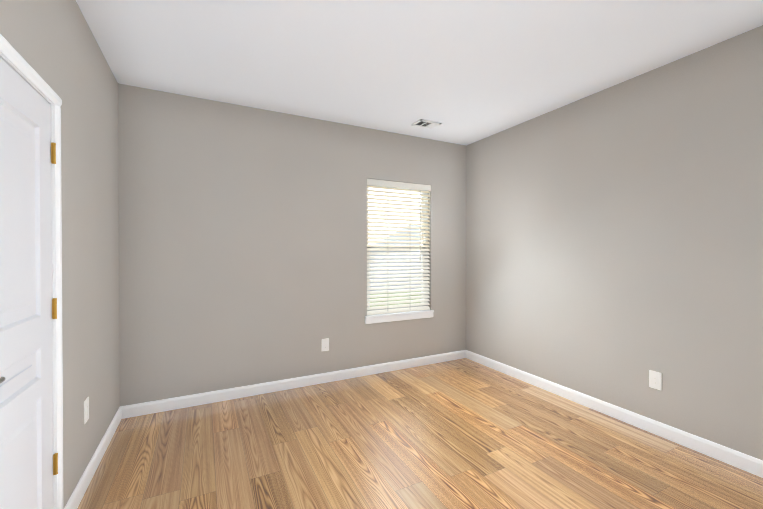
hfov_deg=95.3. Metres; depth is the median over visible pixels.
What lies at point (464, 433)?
floor
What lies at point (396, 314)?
window sill
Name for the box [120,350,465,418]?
baseboard
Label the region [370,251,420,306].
screen
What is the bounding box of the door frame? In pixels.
[0,34,62,508]
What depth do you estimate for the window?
4.28 m
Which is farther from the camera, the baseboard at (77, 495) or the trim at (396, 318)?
the trim at (396, 318)
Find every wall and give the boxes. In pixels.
[0,0,119,508]
[118,83,465,405]
[466,25,762,459]
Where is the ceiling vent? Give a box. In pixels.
[411,119,440,128]
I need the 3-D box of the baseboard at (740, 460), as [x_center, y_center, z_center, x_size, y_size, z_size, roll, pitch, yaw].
[2.020,1.297,2.672,0.014,0.100,4.105,0,0,-27]
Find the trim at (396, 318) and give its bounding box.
[365,312,432,323]
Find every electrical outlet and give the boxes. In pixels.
[84,397,88,423]
[322,338,328,350]
[649,370,661,389]
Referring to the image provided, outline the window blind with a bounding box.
[367,179,430,314]
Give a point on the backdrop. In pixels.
(378, 189)
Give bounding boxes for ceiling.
[76,0,762,144]
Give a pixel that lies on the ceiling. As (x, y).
(465, 72)
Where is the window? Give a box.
[367,185,427,310]
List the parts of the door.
door hinges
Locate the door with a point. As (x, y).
(26, 413)
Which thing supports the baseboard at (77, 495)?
attached to the wall at (54, 44)
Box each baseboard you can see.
[64,407,121,508]
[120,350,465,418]
[466,350,762,477]
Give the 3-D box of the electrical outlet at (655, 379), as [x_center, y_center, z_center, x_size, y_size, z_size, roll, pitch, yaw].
[2.055,0.943,2.608,0.008,0.130,0.080,0,0,-27]
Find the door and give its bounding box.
[0,57,57,508]
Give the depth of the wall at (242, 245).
3.33 m
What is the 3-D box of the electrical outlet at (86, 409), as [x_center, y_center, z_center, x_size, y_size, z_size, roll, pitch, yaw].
[-1.726,0.912,2.034,0.008,0.130,0.080,0,0,-27]
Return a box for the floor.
[77,358,762,508]
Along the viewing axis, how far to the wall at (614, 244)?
2.70 m
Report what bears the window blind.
attached to the wall at (242, 245)
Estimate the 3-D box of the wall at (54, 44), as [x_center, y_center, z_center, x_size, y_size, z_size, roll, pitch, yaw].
[-1.275,-0.011,0.981,0.140,2.740,4.105,0,0,-27]
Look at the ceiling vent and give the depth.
3.72 m
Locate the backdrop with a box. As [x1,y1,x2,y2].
[369,188,420,306]
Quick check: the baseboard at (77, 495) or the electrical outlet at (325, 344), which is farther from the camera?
the electrical outlet at (325, 344)
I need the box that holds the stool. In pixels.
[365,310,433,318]
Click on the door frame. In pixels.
(16, 60)

